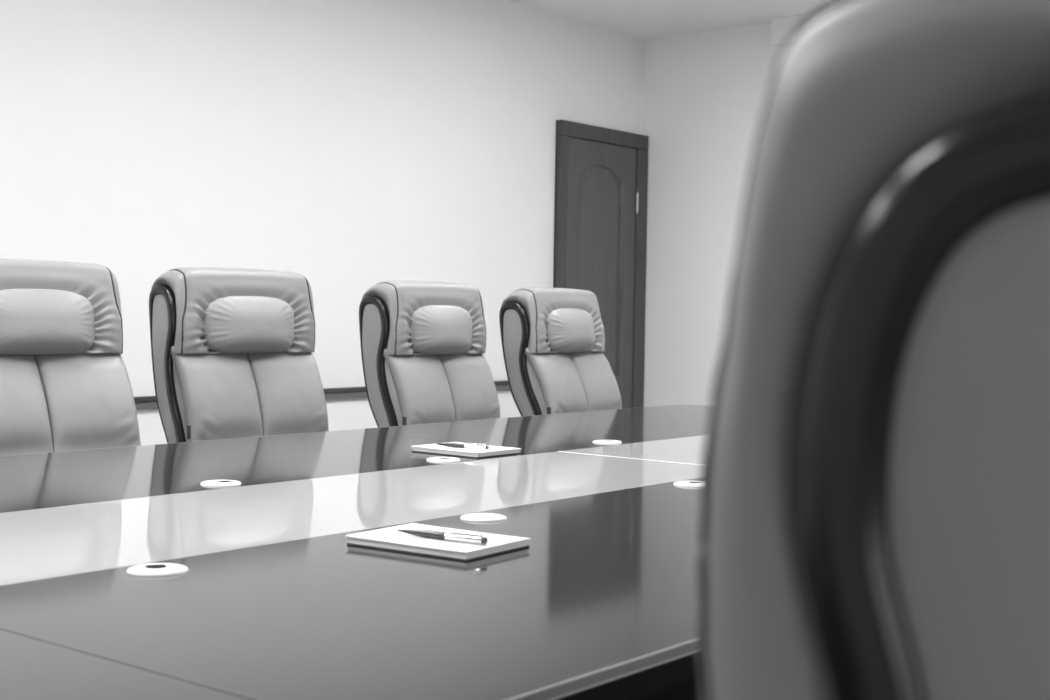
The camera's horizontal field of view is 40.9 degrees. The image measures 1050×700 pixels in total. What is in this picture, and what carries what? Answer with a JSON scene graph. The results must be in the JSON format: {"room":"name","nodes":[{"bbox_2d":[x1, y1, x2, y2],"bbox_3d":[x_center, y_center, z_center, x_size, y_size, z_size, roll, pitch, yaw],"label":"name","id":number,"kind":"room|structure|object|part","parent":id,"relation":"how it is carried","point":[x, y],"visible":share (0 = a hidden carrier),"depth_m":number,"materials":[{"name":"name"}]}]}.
{"room":"conference room","nodes":[
{"label":"conference room","id":0,"kind":"room"},
{"bbox_2d":[0,0,644,445],"bbox_3d":[-2.598,-0.400,4.030,0.120,2.595,10.230,2,2,39],"label":"wall","id":1,"kind":"structure","parent":0,"point":[348,147],"depth_m":5.99,"materials":[{"name":"white paint"}]},
{"bbox_2d":[134,380,509,409],"bbox_3d":[-2.805,0.227,3.687,0.024,0.051,9.422,2,2,39],"label":"trim","id":2,"kind":"structure","parent":1,"relation":"attached to","point":[141,402],"depth_m":6.15,"materials":[{"name":"grey wood"}]},
{"bbox_2d":[553,120,648,408],"bbox_3d":[0.429,-0.177,7.641,0.083,2.050,0.803,2,2,39],"label":"door","id":3,"kind":"structure","parent":1,"relation":"in","point":[601,173],"depth_m":7.68,"materials":[{"name":"grey wood"}]},
{"bbox_3d":[0.181,-0.133,7.366,0.044,1.970,0.062,2,2,39],"label":"frame","id":4,"kind":"part","parent":3,"relation":"part of","materials":[{"name":"grey wood"}]},
{"bbox_3d":[0.395,-0.426,7.609,0.013,1.112,0.408,2,2,39],"label":"panel","id":5,"kind":"part","parent":3,"relation":"part of","materials":[{"name":"grey wood"}]},
{"bbox_3d":[0.429,-1.162,7.626,0.044,0.080,0.803,2,2,39],"label":"frame","id":6,"kind":"part","parent":3,"relation":"part of","materials":[{"name":"grey wood"}]},
{"bbox_3d":[0.632,-0.141,7.926,0.044,1.970,0.105,2,2,39],"label":"frame","id":7,"kind":"part","parent":3,"relation":"part of","materials":[{"name":"grey wood"}]},
{"bbox_2d":[508,0,832,39],"bbox_3d":[0.118,-1.644,1.826,7.040,0.100,10.470,2,2,39],"label":"ceiling","id":8,"kind":"structure","parent":0,"point":[643,19],"depth_m":7.21,"materials":[{"name":"white paint"}]},
{"bbox_2d":[643,23,782,406],"bbox_3d":[3.341,-0.355,5.894,7.040,2.595,0.120,2,2,39],"label":"wall","id":9,"kind":"structure","parent":0,"point":[705,93],"depth_m":7.75,"materials":[{"name":"white paint"}]},
{"bbox_2d":[771,14,809,46],"bbox_3d":[1.952,-1.634,6.852,1.640,0.135,0.100,2,2,39],"label":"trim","id":10,"kind":"structure","parent":9,"relation":"attached to","point":[782,28],"depth_m":7.28,"materials":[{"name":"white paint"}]},
{"bbox_3d":[0.075,1.050,1.899,7.040,0.100,10.470,2,2,39],"label":"floor","id":11,"kind":"structure","parent":0,"visible":0},
{"bbox_2d":[0,258,140,455],"bbox_3d":[-0.981,0.372,3.102,0.715,1.153,0.596,2,2,45],"label":"chair","id":12,"kind":"object","parent":11,"relation":"on","point":[65,385],"visible":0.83,"depth_m":3.24,"materials":[{"name":"grey leather"}]},
{"bbox_2d":[0,355,53,455],"bbox_3d":[-1.159,0.235,3.122,0.200,0.500,0.218,-5,-3,45],"label":"cushion","id":13,"kind":"object","parent":12,"relation":"on","point":[26,384],"depth_m":3.16,"materials":[{"name":"grey leather"}]},
{"bbox_2d":[0,289,94,354],"bbox_3d":[-1.108,-0.067,3.223,0.050,0.154,0.288,-5,-3,45],"label":"pillow","id":14,"kind":"object","parent":12,"relation":"on","point":[32,321],"depth_m":3.22,"materials":[{"name":"grey leather"}]},
{"bbox_2d":[34,353,140,451],"bbox_3d":[-1.004,0.233,3.278,0.199,0.500,0.218,-5,-3,45],"label":"cushion","id":15,"kind":"object","parent":12,"relation":"on","point":[88,399],"depth_m":3.26,"materials":[{"name":"grey leather"}]},
{"bbox_2d":[149,267,328,443],"bbox_3d":[-0.600,0.364,3.622,0.669,1.153,0.596,2,2,43],"label":"chair","id":16,"kind":"object","parent":11,"relation":"on","point":[232,349],"visible":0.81,"depth_m":3.66,"materials":[{"name":"grey leather"}]},
{"bbox_3d":[-0.905,0.145,3.604,0.198,0.604,0.006,1,1,43],"label":"panel","id":17,"kind":"part","parent":16,"relation":"part of","materials":[{"name":"grey leather"}]},
{"bbox_3d":[-0.899,0.141,3.607,0.218,0.619,0.025,1,1,43],"label":"wood trim","id":18,"kind":"part","parent":16,"relation":"part of","materials":[{"name":"black wood"}]},
{"bbox_2d":[171,346,262,441],"bbox_3d":[-0.778,0.236,3.636,0.200,0.500,0.218,1,1,43],"label":"cushion","id":19,"kind":"object","parent":16,"relation":"on","point":[217,391],"depth_m":3.61,"materials":[{"name":"grey leather"}]},
{"bbox_2d":[204,296,293,353],"bbox_3d":[-0.713,-0.067,3.722,0.050,0.154,0.288,1,1,43],"label":"pillow","id":20,"kind":"object","parent":16,"relation":"on","point":[232,324],"depth_m":3.69,"materials":[{"name":"grey leather"}]},
{"bbox_2d":[246,352,328,435],"bbox_3d":[-0.628,0.234,3.797,0.200,0.500,0.218,1,1,43],"label":"cushion","id":21,"kind":"object","parent":16,"relation":"on","point":[289,392],"depth_m":3.77,"materials":[{"name":"grey leather"}]},
{"bbox_2d":[0,405,709,699],"bbox_3d":[-0.654,0.615,1.771,1.837,0.754,6.325,2,2,39],"label":"conference table","id":22,"kind":"object","parent":11,"relation":"on","point":[224,569],"visible":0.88,"depth_m":1.62,"materials":[{"name":"grey wood"}]},
{"bbox_3d":[-1.271,0.284,0.066,0.678,0.012,2.903,2,2,39],"label":"panel","id":23,"kind":"part","parent":22,"relation":"part of","materials":[{"name":"grey wood"}]},
{"bbox_3d":[-0.728,0.224,2.584,0.677,0.012,1.699,2,2,39],"label":"panel","id":24,"kind":"part","parent":22,"relation":"part of","materials":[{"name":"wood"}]},
{"bbox_2d":[346,523,530,560],"bbox_3d":[-0.110,0.243,1.790,0.192,0.012,0.136,2,2,34],"label":"notebook","id":25,"kind":"object","parent":22,"relation":"on","point":[390,538],"visible":0.76,"depth_m":1.75,"materials":[{"name":"white paper"}]},
{"bbox_2d":[398,529,487,544],"bbox_3d":[-0.106,0.232,1.770,0.136,0.014,0.011,2,2,32],"label":"pen","id":26,"kind":"object","parent":25,"relation":"on","point":[455,536],"visible":1,"depth_m":1.76,"materials":[{"name":"grey paint"}]},
{"bbox_2d":[411,442,521,457],"bbox_3d":[-0.124,0.211,2.970,0.186,0.012,0.142,2,2,39],"label":"notebook","id":27,"kind":"object","parent":22,"relation":"on","point":[493,451],"visible":0.81,"depth_m":2.93,"materials":[{"name":"white paper"}]},
{"bbox_2d":[437,443,488,449],"bbox_3d":[-0.132,0.200,2.955,0.126,0.012,0.010,2,2,28],"label":"pen","id":28,"kind":"object","parent":27,"relation":"on","point":[456,445],"visible":1,"depth_m":2.94,"materials":[{"name":"grey paint"}]},
{"bbox_3d":[0.341,0.205,3.913,0.677,0.012,1.708,2,2,39],"label":"panel","id":29,"kind":"part","parent":22,"relation":"part of","materials":[{"name":"grey wood"}]},
{"bbox_3d":[-0.392,0.611,1.361,0.040,0.632,5.615,2,2,39],"label":"modesty panel","id":30,"kind":"part","parent":22,"relation":"part of","materials":[{"name":"black wood"}]},
{"bbox_2d":[359,280,499,427],"bbox_3d":[-0.113,0.363,4.225,0.671,1.139,0.596,2,2,37],"label":"chair","id":31,"kind":"object","parent":11,"relation":"on","point":[423,343],"visible":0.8,"depth_m":4.22,"materials":[{"name":"grey leather"}]},
{"bbox_3d":[-0.416,0.151,4.176,0.198,0.604,0.006,1,1,37],"label":"panel","id":32,"kind":"part","parent":31,"relation":"part of","materials":[{"name":"grey leather"}]},
{"bbox_3d":[-0.411,0.147,4.179,0.218,0.619,0.025,1,1,37],"label":"wood trim","id":33,"kind":"part","parent":31,"relation":"part of","materials":[{"name":"black wood"}]},
{"bbox_2d":[384,348,455,424],"bbox_3d":[-0.292,0.242,4.220,0.200,0.500,0.218,1,1,37],"label":"cushion","id":34,"kind":"object","parent":31,"relation":"on","point":[420,383],"depth_m":4.18,"materials":[{"name":"grey leather"}]},
{"bbox_2d":[410,305,472,354],"bbox_3d":[-0.238,-0.062,4.312,0.050,0.154,0.288,1,1,37],"label":"pillow","id":35,"kind":"object","parent":31,"relation":"on","point":[434,329],"depth_m":4.27,"materials":[{"name":"grey leather"}]},
{"bbox_2d":[438,353,499,421],"bbox_3d":[-0.161,0.239,4.396,0.200,0.500,0.218,1,1,37],"label":"cushion","id":36,"kind":"object","parent":31,"relation":"on","point":[469,378],"depth_m":4.37,"materials":[{"name":"grey leather"}]},
{"bbox_2d":[499,287,621,416],"bbox_3d":[0.318,0.359,4.727,0.705,1.133,0.596,2,2,35],"label":"chair","id":37,"kind":"object","parent":11,"relation":"on","point":[553,339],"visible":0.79,"depth_m":4.72,"materials":[{"name":"grey leather"}]},
{"bbox_3d":[0.013,0.148,4.670,0.198,0.604,0.006,-3,-1,35],"label":"panel","id":38,"kind":"part","parent":37,"relation":"part of","materials":[{"name":"grey leather"}]},
{"bbox_3d":[0.017,0.144,4.673,0.218,0.619,0.025,-3,-1,35],"label":"wood trim","id":39,"kind":"part","parent":37,"relation":"part of","materials":[{"name":"black wood"}]},
{"bbox_2d":[525,348,587,413],"bbox_3d":[0.139,0.234,4.716,0.200,0.500,0.218,-3,-1,35],"label":"cushion","id":40,"kind":"object","parent":37,"relation":"on","point":[556,382],"depth_m":4.67,"materials":[{"name":"grey leather"}]},
{"bbox_2d":[546,308,594,352],"bbox_3d":[0.174,-0.068,4.820,0.050,0.154,0.288,-3,-1,35],"label":"pillow","id":41,"kind":"object","parent":37,"relation":"on","point":[568,330],"depth_m":4.77,"materials":[{"name":"grey leather"}]},
{"bbox_2d":[568,351,621,410],"bbox_3d":[0.264,0.231,4.896,0.199,0.500,0.218,-3,-1,35],"label":"cushion","id":42,"kind":"object","parent":37,"relation":"on","point":[600,387],"depth_m":4.87,"materials":[{"name":"grey leather"}]},
{"bbox_2d":[695,0,1049,699],"bbox_3d":[0.005,0.454,0.677,0.661,1.153,0.596,2,2,32],"label":"chair","id":43,"kind":"object","parent":11,"relation":"on","point":[873,523],"visible":1,"depth_m":0.35,"materials":[{"name":"grey leather"}]},
{"bbox_3d":[0.079,0.245,0.377,0.218,0.619,0.025,2,2,32],"label":"wood trim","id":44,"kind":"part","parent":43,"relation":"part of","materials":[{"name":"black wood"}]},
{"bbox_3d":[0.077,0.249,0.372,0.198,0.604,0.006,2,2,32],"label":"panel","id":45,"kind":"part","parent":43,"relation":"part of","materials":[{"name":"grey leather"}]}
]}

